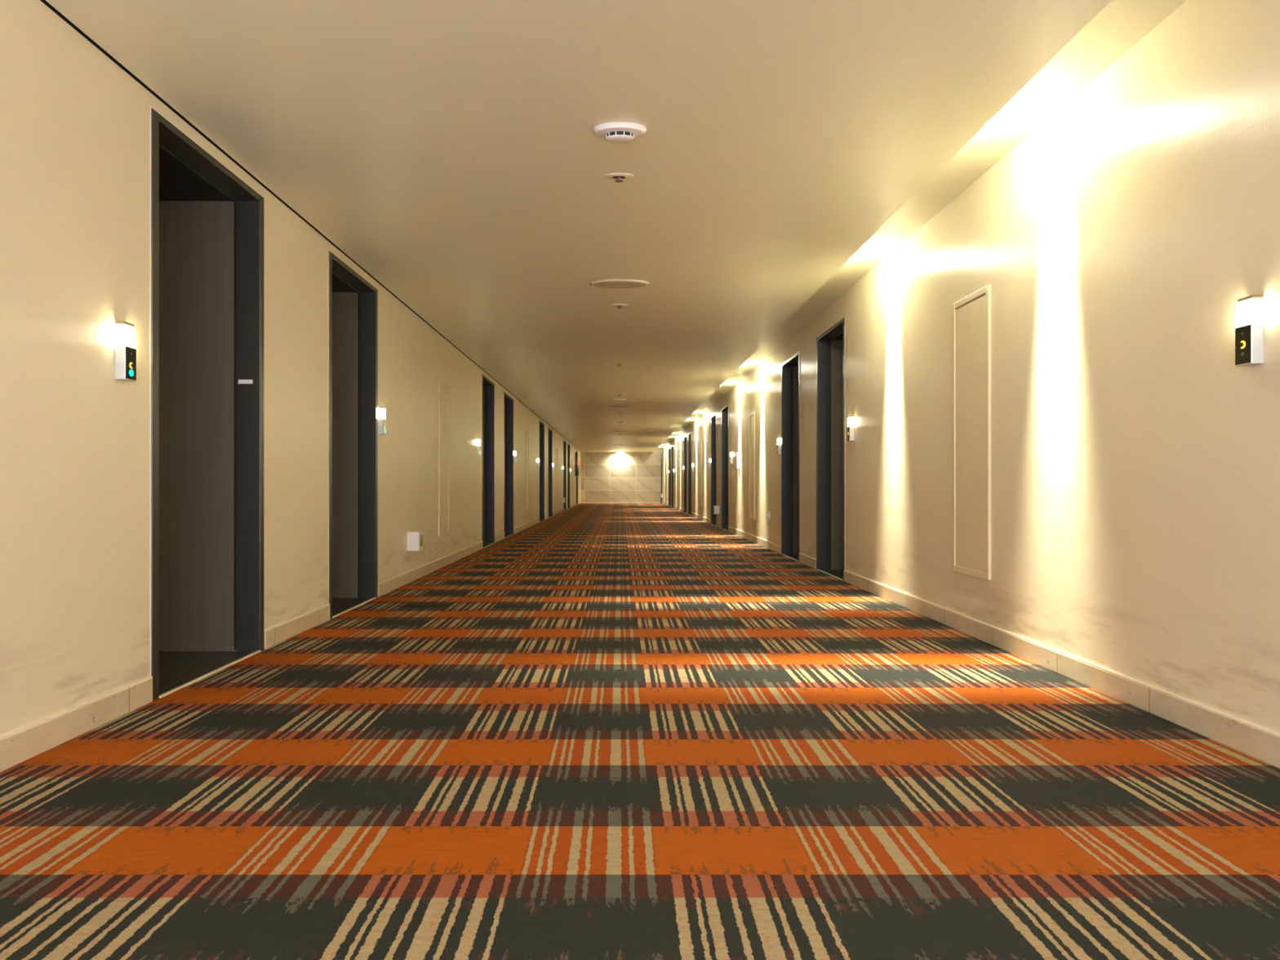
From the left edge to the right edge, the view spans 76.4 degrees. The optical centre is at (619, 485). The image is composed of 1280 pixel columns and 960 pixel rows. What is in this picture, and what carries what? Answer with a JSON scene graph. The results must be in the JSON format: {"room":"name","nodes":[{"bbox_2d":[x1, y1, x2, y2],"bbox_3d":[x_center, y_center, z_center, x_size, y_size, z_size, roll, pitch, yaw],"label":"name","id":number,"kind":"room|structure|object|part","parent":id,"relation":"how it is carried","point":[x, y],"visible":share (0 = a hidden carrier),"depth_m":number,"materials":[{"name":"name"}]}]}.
{"room":"hotel corridor","nodes":[
{"label":"hotel corridor","id":0,"kind":"room"},
{"bbox_2d":[0,0,580,737],"bbox_3d":[-1.805,-0.375,16.950,0.140,2.450,38.300,0,0,0],"label":"wall","id":1,"kind":"structure","parent":0,"point":[75,125],"depth_m":2.77,"materials":[{"name":"paint"}]},
{"bbox_2d":[115,321,136,381],"bbox_3d":[-1.715,-0.463,2.820,0.039,0.200,0.062,0,0,0],"label":"room sign","id":2,"kind":"object","parent":1,"relation":"attached to","point":[125,350],"visible":1,"depth_m":2.79,"materials":[{"name":"plastic"}]},
{"bbox_2d":[115,324,135,348],"bbox_3d":[-1.716,-0.515,2.820,0.033,0.073,0.060,0,0,0],"label":"diffuser","id":3,"kind":"object","parent":2,"relation":"attached to","point":[125,333],"depth_m":2.79,"materials":[{"name":"beige"}]},
{"bbox_3d":[-1.697,-0.421,2.820,0.002,0.108,0.058,0,0,0],"label":"plate","id":4,"kind":"part","parent":2,"relation":"part of","materials":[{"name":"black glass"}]},
{"bbox_2d":[150,106,263,700],"bbox_3d":[-2.013,-0.282,3.477,0.575,2.245,0.985,0,0,0],"label":"door","id":5,"kind":"structure","parent":1,"relation":"in","point":[206,223],"depth_m":3.91,"materials":[{"name":"black wood"}]},
{"bbox_3d":[-2.077,-1.385,3.477,0.436,0.040,0.985,0,0,0],"label":"head panel","id":6,"kind":"part","parent":5,"relation":"part of","materials":[{"name":"black paint"}]},
{"bbox_3d":[-2.057,-0.282,3.938,0.396,2.165,0.063,0,0,0],"label":"panel","id":7,"kind":"part","parent":5,"relation":"part of","materials":[{"name":"brown wood"}]},
{"bbox_3d":[-1.848,-1.377,3.477,0.010,0.036,0.855,0,0,0],"label":"head trim","id":8,"kind":"part","parent":5,"relation":"part of","materials":[{"name":"black wood"}]},
{"bbox_3d":[-1.799,-0.496,3.902,0.068,0.020,0.005,0,0,0],"label":"strike plate","id":9,"kind":"part","parent":5,"relation":"part of","materials":[{"name":"silver metal"}]},
{"bbox_2d":[0,501,581,772],"bbox_3d":[-1.729,0.753,16.832,0.012,0.094,38.064,0,0,0],"label":"baseboard","id":10,"kind":"structure","parent":1,"relation":"attached to","point":[16,747],"depth_m":2.77,"materials":[{"name":"beige wood"}]},
{"bbox_2d":[40,0,577,449],"bbox_3d":[-1.726,-1.475,16.850,0.019,0.050,38.100,0,0,0],"label":"trim","id":11,"kind":"structure","parent":1,"relation":"attached to","point":[44,2],"depth_m":3.44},
{"bbox_2d":[328,249,377,618],"bbox_3d":[-2.013,-0.282,5.319,0.575,2.245,1.003,0,0,0],"label":"door","id":12,"kind":"structure","parent":1,"relation":"in","point":[353,300],"depth_m":5.76,"materials":[{"name":"black wood"}]},
{"bbox_3d":[-2.077,-1.385,5.319,0.436,0.040,1.003,0,0,0],"label":"head panel","id":13,"kind":"part","parent":12,"relation":"part of","materials":[{"name":"black paint"}]},
{"bbox_3d":[-2.057,-0.282,5.788,0.396,2.165,0.063,0,0,0],"label":"panel","id":14,"kind":"part","parent":12,"relation":"part of","materials":[{"name":"brown wood"}]},
{"bbox_3d":[-1.848,-1.377,5.319,0.010,0.036,0.873,0,0,0],"label":"head trim","id":15,"kind":"part","parent":12,"relation":"part of","materials":[{"name":"black wood"}]},
{"bbox_2d":[377,406,386,435],"bbox_3d":[-1.715,-0.463,5.860,0.039,0.200,0.062,0,0,0],"label":"room sign","id":16,"kind":"object","parent":1,"relation":"attached to","point":[381,420],"visible":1,"depth_m":5.83,"materials":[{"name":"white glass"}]},
{"bbox_2d":[378,408,385,418],"bbox_3d":[-1.716,-0.515,5.860,0.033,0.073,0.060,0,0,0],"label":"diffuser","id":17,"kind":"object","parent":16,"relation":"attached to","point":[381,411],"depth_m":5.83,"materials":[{"name":"beige"}]},
{"bbox_3d":[-1.697,-0.421,5.860,0.002,0.108,0.058,0,0,0],"label":"plate","id":18,"kind":"part","parent":16,"relation":"part of","materials":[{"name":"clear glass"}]},
{"bbox_2d":[406,530,422,551],"bbox_3d":[-1.683,0.460,6.680,0.103,0.157,0.144,0,0,0],"label":"box","id":19,"kind":"object","parent":1,"relation":"attached to","point":[414,538],"visible":1,"depth_m":6.61,"materials":[{"name":"white plastic"}]},
{"bbox_2d":[438,380,449,536],"bbox_3d":[-1.727,-0.255,7.970,0.016,1.490,0.450,0,0,0],"label":"access panel","id":20,"kind":"object","parent":1,"relation":"attached to","point":[443,388],"visible":1,"depth_m":7.95,"materials":[{"name":"beige paint"}]},
{"bbox_3d":[-1.730,-0.255,7.970,0.010,1.414,0.374,0,0,0],"label":"panel door","id":21,"kind":"part","parent":20,"relation":"part of","materials":[{"name":"beige paint"}]},
{"bbox_2d":[476,438,480,455],"bbox_3d":[-1.715,-0.463,9.860,0.039,0.200,0.062,0,0,0],"label":"room sign","id":22,"kind":"object","parent":1,"relation":"attached to","point":[478,446],"visible":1,"depth_m":9.83,"materials":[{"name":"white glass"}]},
{"bbox_2d":[476,439,479,445],"bbox_3d":[-1.716,-0.515,9.860,0.033,0.073,0.060,0,0,0],"label":"diffuser","id":23,"kind":"object","parent":22,"relation":"attached to","point":[477,440],"depth_m":9.83,"materials":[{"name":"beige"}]},
{"bbox_2d":[481,373,494,548],"bbox_3d":[-2.013,-0.282,10.700,0.575,2.245,1.040,0,0,0],"label":"door","id":24,"kind":"structure","parent":1,"relation":"in","point":[487,385],"depth_m":11.15,"materials":[{"name":"black wood"}]},
{"bbox_3d":[-2.057,-0.282,11.188,0.396,2.165,0.063,0,0,0],"label":"panel","id":25,"kind":"part","parent":24,"relation":"part of","materials":[{"name":"brown wood"}]},
{"bbox_2d":[503,391,513,537],"bbox_3d":[-2.013,-0.282,12.670,0.575,2.245,1.100,0,0,0],"label":"door","id":26,"kind":"structure","parent":1,"relation":"in","point":[508,400],"depth_m":13.16,"materials":[{"name":"black wood"}]},
{"bbox_3d":[-2.057,-0.282,13.188,0.396,2.165,0.063,0,0,0],"label":"panel","id":27,"kind":"part","parent":26,"relation":"part of","materials":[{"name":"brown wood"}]},
{"bbox_2d":[513,450,516,462],"bbox_3d":[-1.715,-0.463,13.270,0.039,0.200,0.062,0,0,0],"label":"room sign","id":28,"kind":"object","parent":1,"relation":"attached to","point":[514,451],"visible":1,"depth_m":13.24,"materials":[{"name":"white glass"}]},
{"bbox_2d":[524,430,528,511],"bbox_3d":[-1.727,-0.255,15.100,0.016,1.490,0.450,0,0,0],"label":"access panel","id":29,"kind":"object","parent":1,"relation":"attached to","point":[526,433],"visible":1,"depth_m":15.05,"materials":[{"name":"beige paint"}]},
{"bbox_3d":[-1.730,-0.255,15.100,0.010,1.414,0.374,0,0,0],"label":"panel door","id":30,"kind":"part","parent":29,"relation":"part of","materials":[{"name":"beige paint"}]},
{"bbox_2d":[537,457,539,467],"bbox_3d":[-1.715,-0.463,17.050,0.039,0.200,0.062,0,0,0],"label":"room sign","id":31,"kind":"object","parent":1,"relation":"attached to","point":[538,462],"visible":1,"depth_m":17.02,"materials":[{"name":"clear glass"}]},
{"bbox_2d":[539,420,544,522],"bbox_3d":[-2.013,-0.282,18.025,0.575,2.245,1.190,0,0,0],"label":"door","id":32,"kind":"structure","parent":1,"relation":"in","point":[541,424],"depth_m":18.56,"materials":[{"name":"black wood"}]},
{"bbox_2d":[547,426,552,517],"bbox_3d":[-2.013,-0.282,20.175,0.575,2.245,1.190,0,0,0],"label":"door","id":33,"kind":"structure","parent":1,"relation":"in","point":[549,430],"depth_m":20.71,"materials":[{"name":"black wood"}]},
{"bbox_3d":[-1.739,-0.300,20.175,0.012,2.200,1.160,0,0,0],"label":"edge trim","id":34,"kind":"part","parent":33,"relation":"part of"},
{"bbox_2d":[556,448,558,502],"bbox_3d":[-1.727,-0.255,22.350,0.016,1.490,0.450,0,0,0],"label":"access panel","id":35,"kind":"object","parent":1,"relation":"attached to","point":[557,448],"visible":1,"depth_m":22.29,"materials":[{"name":"beige paint"}]},
{"bbox_3d":[-1.730,-0.255,22.350,0.010,1.414,0.374,0,0,0],"label":"panel door","id":36,"kind":"part","parent":35,"relation":"part of","materials":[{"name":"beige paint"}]},
{"bbox_2d":[563,439,566,511],"bbox_3d":[-2.013,-0.282,25.500,0.575,2.245,1.240,0,0,0],"label":"door","id":37,"kind":"structure","parent":1,"relation":"in","point":[564,441],"depth_m":26.05,"materials":[{"name":"black wood"}]},
{"bbox_2d":[567,442,569,508],"bbox_3d":[-2.013,-0.282,27.425,0.575,2.245,1.190,0,0,0],"label":"door","id":38,"kind":"structure","parent":1,"relation":"in","point":[568,444],"depth_m":27.95,"materials":[{"name":"black wood"}]},
{"bbox_2d":[572,457,573,498],"bbox_3d":[-1.727,-0.255,29.600,0.016,1.490,0.450,0,0,0],"label":"access panel","id":39,"kind":"object","parent":1,"relation":"attached to","point":[572,457],"visible":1,"depth_m":29.58,"materials":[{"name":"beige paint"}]},
{"bbox_2d":[574,452,579,475],"bbox_3d":[-1.655,-0.800,31.400,0.160,0.900,0.120,0,0,0],"label":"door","id":40,"kind":"structure","parent":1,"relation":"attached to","point":[576,463],"depth_m":31.34,"materials":[{"name":"black wood"}]},
{"bbox_2d":[576,449,577,505],"bbox_3d":[-2.013,-0.282,32.650,0.575,2.245,1.140,0,0,0],"label":"door","id":41,"kind":"structure","parent":1,"relation":"in","point":[576,450],"depth_m":33.16,"materials":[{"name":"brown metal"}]},
{"bbox_2d":[45,0,1186,452],"bbox_3d":[0.086,-1.555,16.849,3.609,0.210,38.099,0,0,0],"label":"ceiling","id":42,"kind":"structure","parent":0,"point":[451,150],"depth_m":3.46,"materials":[{"name":"paint"}]},
{"bbox_2d":[604,173,633,182],"bbox_3d":[-0.005,-1.437,3.810,0.140,0.026,0.070,0,0,0],"label":"sprinkler","id":43,"kind":"object","parent":42,"relation":"attached to","point":[619,176],"visible":1,"depth_m":3.80,"materials":[{"name":"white metal"}]},
{"bbox_2d":[612,176,625,178],"bbox_3d":[-0.005,-1.442,3.810,0.060,0.002,0.030,0,0,3],"label":"cup","id":44,"kind":"object","parent":43,"relation":"on","point":[613,177],"depth_m":3.81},
{"bbox_2d":[610,303,627,308],"bbox_3d":[-0.005,-1.437,6.545,0.140,0.026,0.070,0,0,0],"label":"sprinkler","id":45,"kind":"object","parent":42,"relation":"attached to","point":[619,305],"visible":1,"depth_m":6.53,"materials":[{"name":"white metal"}]},
{"bbox_2d":[593,121,646,142],"bbox_3d":[0.000,-1.425,3.300,0.214,0.050,0.118,0,0,0],"label":"smoke detector","id":46,"kind":"object","parent":42,"relation":"attached to","point":[618,131],"visible":1,"depth_m":3.27,"materials":[{"name":"white plastic"}]},
{"bbox_2d":[589,279,650,288],"bbox_3d":[0.000,-1.443,5.840,0.442,0.014,0.226,0,0,0],"label":"ceiling speaker","id":47,"kind":"object","parent":42,"relation":"attached to","point":[611,283],"visible":1,"depth_m":5.80,"materials":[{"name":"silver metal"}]},
{"bbox_2d":[608,405,631,407],"bbox_3d":[0.000,-1.443,14.900,0.442,0.014,0.226,0,0,0],"label":"ceiling speaker","id":48,"kind":"object","parent":42,"relation":"attached to","point":[608,406],"visible":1,"depth_m":14.85,"materials":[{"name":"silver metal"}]},
{"bbox_2d":[613,398,626,401],"bbox_3d":[0.000,-1.425,13.700,0.214,0.050,0.118,0,0,0],"label":"smoke detector","id":49,"kind":"object","parent":42,"relation":"attached to","point":[615,399],"visible":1,"depth_m":13.67,"materials":[{"name":"white plastic"}]},
{"bbox_2d":[580,448,662,502],"bbox_3d":[0.068,-0.475,35.975,4.005,2.650,0.150,0,0,0],"label":"wall","id":50,"kind":"structure","parent":0,"point":[605,477],"depth_m":35.90,"materials":[{"name":"stone"}]},
{"bbox_2d":[581,502,661,502],"bbox_3d":[0.068,0.785,35.885,3.565,0.030,0.030,0,0,0],"label":"trim","id":51,"kind":"structure","parent":50,"relation":"attached to","point":[581,502],"depth_m":35.87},
{"bbox_2d":[0,502,1279,959],"bbox_3d":[0.068,0.825,16.850,3.609,0.050,38.100,0,0,0],"label":"floor","id":52,"kind":"structure","parent":0,"point":[593,731],"depth_m":2.06,"materials":[{"name":"carpet"}]},
{"bbox_2d":[662,0,1279,733],"bbox_3d":[1.940,-0.425,16.950,0.140,2.550,38.300,0,0,0],"label":"wall","id":53,"kind":"structure","parent":0,"point":[1135,467],"depth_m":3.14,"materials":[{"name":"paint"}]},
{"bbox_2d":[661,453,662,502],"bbox_3d":[1.838,-0.300,35.839,0.056,2.200,0.058,0,0,0],"label":"trim","id":54,"kind":"structure","parent":53,"relation":"attached to","point":[661,453],"depth_m":35.81,"materials":[{"name":"black wood"}]},
{"bbox_2d":[669,447,671,506],"bbox_3d":[2.147,-0.282,30.375,0.575,2.245,0.990,0,0,0],"label":"door","id":55,"kind":"structure","parent":53,"relation":"in","point":[669,447],"depth_m":30.48,"materials":[{"name":"black wood"}]},
{"bbox_2d":[671,444,673,507],"bbox_3d":[2.147,-0.282,28.900,0.575,2.245,1.040,0,0,0],"label":"door","id":56,"kind":"structure","parent":53,"relation":"in","point":[673,445],"depth_m":29.35,"materials":[{"name":"black wood"}]},
{"bbox_2d":[677,453,679,500],"bbox_3d":[1.862,-0.265,25.950,0.016,1.490,0.450,0,0,0],"label":"access panel","id":57,"kind":"object","parent":53,"relation":"attached to","point":[678,453],"visible":1,"depth_m":25.73,"materials":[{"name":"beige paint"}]},
{"bbox_3d":[1.865,-0.265,25.950,0.010,1.414,0.374,0,0,0],"label":"panel door","id":58,"kind":"part","parent":57,"relation":"part of","materials":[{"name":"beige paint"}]},
{"bbox_2d":[684,435,687,513],"bbox_3d":[2.147,-0.282,23.175,0.575,2.245,0.990,0,0,0],"label":"door","id":59,"kind":"structure","parent":53,"relation":"in","point":[686,436],"depth_m":23.60,"materials":[{"name":"black wood"}]},
{"bbox_3d":[1.874,-0.300,23.175,0.012,2.200,0.960,0,0,0],"label":"edge trim","id":60,"kind":"part","parent":59,"relation":"part of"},
{"bbox_2d":[688,431,691,515],"bbox_3d":[2.147,-0.282,21.725,0.575,2.245,0.990,0,0,0],"label":"door","id":61,"kind":"structure","parent":53,"relation":"in","point":[689,433],"depth_m":22.16,"materials":[{"name":"black wood"}]},
{"bbox_2d":[699,440,702,506],"bbox_3d":[1.862,-0.265,18.720,0.016,1.490,0.450,0,0,0],"label":"access panel","id":62,"kind":"object","parent":53,"relation":"attached to","point":[700,442],"visible":1,"depth_m":18.71,"materials":[{"name":"beige paint"}]},
{"bbox_3d":[1.865,-0.265,18.720,0.010,1.414,0.374,0,0,0],"label":"panel door","id":63,"kind":"part","parent":62,"relation":"part of","materials":[{"name":"beige paint"}]},
{"bbox_2d":[708,457,711,467],"bbox_3d":[1.850,-0.453,16.720,0.039,0.200,0.062,0,0,0],"label":"room sign","id":64,"kind":"object","parent":53,"relation":"attached to","point":[709,462],"visible":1,"depth_m":16.69,"materials":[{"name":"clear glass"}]},
{"bbox_2d":[711,413,716,525],"bbox_3d":[2.147,-0.282,16.200,0.575,2.245,0.940,0,0,0],"label":"door","id":65,"kind":"structure","parent":53,"relation":"in","point":[713,418],"depth_m":16.61,"materials":[{"name":"black wood"}]},
{"bbox_2d":[713,506,719,514],"bbox_3d":[1.819,0.471,15.340,0.103,0.157,0.144,0,0,0],"label":"box","id":66,"kind":"object","parent":53,"relation":"attached to","point":[716,508],"visible":1,"depth_m":15.27,"materials":[{"name":"white plastic"}]},
{"bbox_2d":[721,403,728,531],"bbox_3d":[2.147,-0.282,14.450,0.575,2.245,1.000,0,0,0],"label":"door","id":67,"kind":"structure","parent":53,"relation":"in","point":[725,411],"depth_m":14.89,"materials":[{"name":"black wood"}]},
{"bbox_2d":[729,451,733,463],"bbox_3d":[1.850,-0.453,13.500,0.039,0.200,0.062,0,0,0],"label":"room sign","id":68,"kind":"object","parent":53,"relation":"attached to","point":[731,452],"visible":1,"depth_m":13.47,"materials":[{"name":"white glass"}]},
{"bbox_2d":[737,452,739,468],"bbox_3d":[1.853,-0.385,12.750,0.033,0.250,0.100,0,0,0],"label":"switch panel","id":69,"kind":"object","parent":53,"relation":"attached to","point":[738,453],"visible":1,"depth_m":12.70,"materials":[{"name":"white plastic"}]},
{"bbox_2d":[748,412,755,519],"bbox_3d":[1.862,-0.265,11.470,0.016,1.490,0.450,0,0,0],"label":"access panel","id":70,"kind":"object","parent":53,"relation":"attached to","point":[752,416],"visible":1,"depth_m":11.43,"materials":[{"name":"beige paint"}]},
{"bbox_3d":[1.865,-0.265,11.470,0.010,1.414,0.374,0,0,0],"label":"panel door","id":71,"kind":"part","parent":70,"relation":"part of","materials":[{"name":"beige paint"}]},
{"bbox_2d":[765,511,770,548],"bbox_3d":[1.845,0.568,10.150,0.050,0.455,0.080,0,0,0],"label":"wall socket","id":72,"kind":"object","parent":53,"relation":"attached to","point":[768,515],"visible":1,"depth_m":10.14,"materials":[{"name":"white plastic"}]},
{"bbox_3d":[1.843,0.602,10.146,0.023,0.386,0.018,0,0,-23],"label":"cord","id":73,"kind":"part","parent":72,"relation":"part of","materials":[{"name":"white plastic"}]},
{"bbox_2d":[777,437,781,454],"bbox_3d":[1.850,-0.453,9.460,0.039,0.200,0.062,0,0,0],"label":"room sign","id":74,"kind":"object","parent":53,"relation":"attached to","point":[779,439],"visible":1,"depth_m":9.43,"materials":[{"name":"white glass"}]},
{"bbox_2d":[777,438,781,444],"bbox_3d":[1.851,-0.505,9.460,0.033,0.073,0.060,0,0,0],"label":"diffuser","id":75,"kind":"object","parent":74,"relation":"attached to","point":[779,440],"depth_m":9.43,"materials":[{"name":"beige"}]},
{"bbox_2d":[781,350,799,561],"bbox_3d":[2.147,-0.282,8.920,0.575,2.245,1.000,0,0,0],"label":"door","id":76,"kind":"structure","parent":53,"relation":"in","point":[790,368],"depth_m":9.35,"materials":[{"name":"black wood"}]},
{"bbox_3d":[2.192,-0.282,9.389,0.396,2.165,0.063,0,0,0],"label":"panel","id":77,"kind":"part","parent":76,"relation":"part of","materials":[{"name":"brown wood"}]},
{"bbox_2d":[816,316,844,581],"bbox_3d":[2.147,-0.282,7.237,0.575,2.245,1.007,0,0,0],"label":"door","id":78,"kind":"structure","parent":53,"relation":"in","point":[830,344],"depth_m":7.68,"materials":[{"name":"black wood"}]},
{"bbox_3d":[2.192,-0.282,7.708,0.396,2.165,0.063,0,0,0],"label":"panel","id":79,"kind":"part","parent":78,"relation":"part of","materials":[{"name":"brown wood"}]},
{"bbox_3d":[2.212,-1.385,7.237,0.436,0.040,1.007,0,0,0],"label":"head panel","id":80,"kind":"part","parent":78,"relation":"part of","materials":[{"name":"black paint"}]},
{"bbox_2d":[847,415,853,440],"bbox_3d":[1.850,-0.453,6.520,0.039,0.200,0.062,0,0,0],"label":"room sign","id":81,"kind":"object","parent":53,"relation":"attached to","point":[851,419],"visible":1,"depth_m":6.49,"materials":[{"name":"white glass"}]},
{"bbox_3d":[1.832,-0.411,6.520,0.002,0.108,0.058,0,0,0],"label":"plate","id":82,"kind":"part","parent":81,"relation":"part of","materials":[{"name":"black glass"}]},
{"bbox_2d":[847,417,853,426],"bbox_3d":[1.851,-0.505,6.520,0.033,0.073,0.060,0,0,0],"label":"diffuser","id":83,"kind":"object","parent":81,"relation":"attached to","point":[850,420],"depth_m":6.49,"materials":[{"name":"beige"}]},
{"bbox_2d":[662,501,1279,768],"bbox_3d":[1.864,0.753,16.832,0.012,0.094,38.064,0,0,0],"label":"baseboard","id":84,"kind":"structure","parent":53,"relation":"attached to","point":[1260,743],"depth_m":3.14,"materials":[{"name":"beige wood"}]},
{"bbox_2d":[951,284,991,580],"bbox_3d":[1.862,-0.265,4.315,0.016,1.490,0.450,0,0,0],"label":"access panel","id":85,"kind":"object","parent":53,"relation":"attached to","point":[971,314],"visible":1,"depth_m":4.29,"materials":[{"name":"beige paint"}]},
{"bbox_2d":[1235,294,1263,366],"bbox_3d":[1.850,-0.453,2.390,0.039,0.200,0.062,0,0,0],"label":"room sign","id":86,"kind":"object","parent":53,"relation":"attached to","point":[1249,331],"visible":1,"depth_m":2.37,"materials":[{"name":"plastic"}]},
{"bbox_3d":[1.832,-0.411,2.390,0.002,0.108,0.058,0,0,0],"label":"plate","id":87,"kind":"part","parent":86,"relation":"part of","materials":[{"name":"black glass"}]},
{"bbox_2d":[1236,298,1262,327],"bbox_3d":[1.851,-0.505,2.390,0.033,0.073,0.060,0,0,0],"label":"diffuser","id":88,"kind":"object","parent":86,"relation":"attached to","point":[1249,311],"depth_m":2.37,"materials":[{"name":"beige"}]}
]}

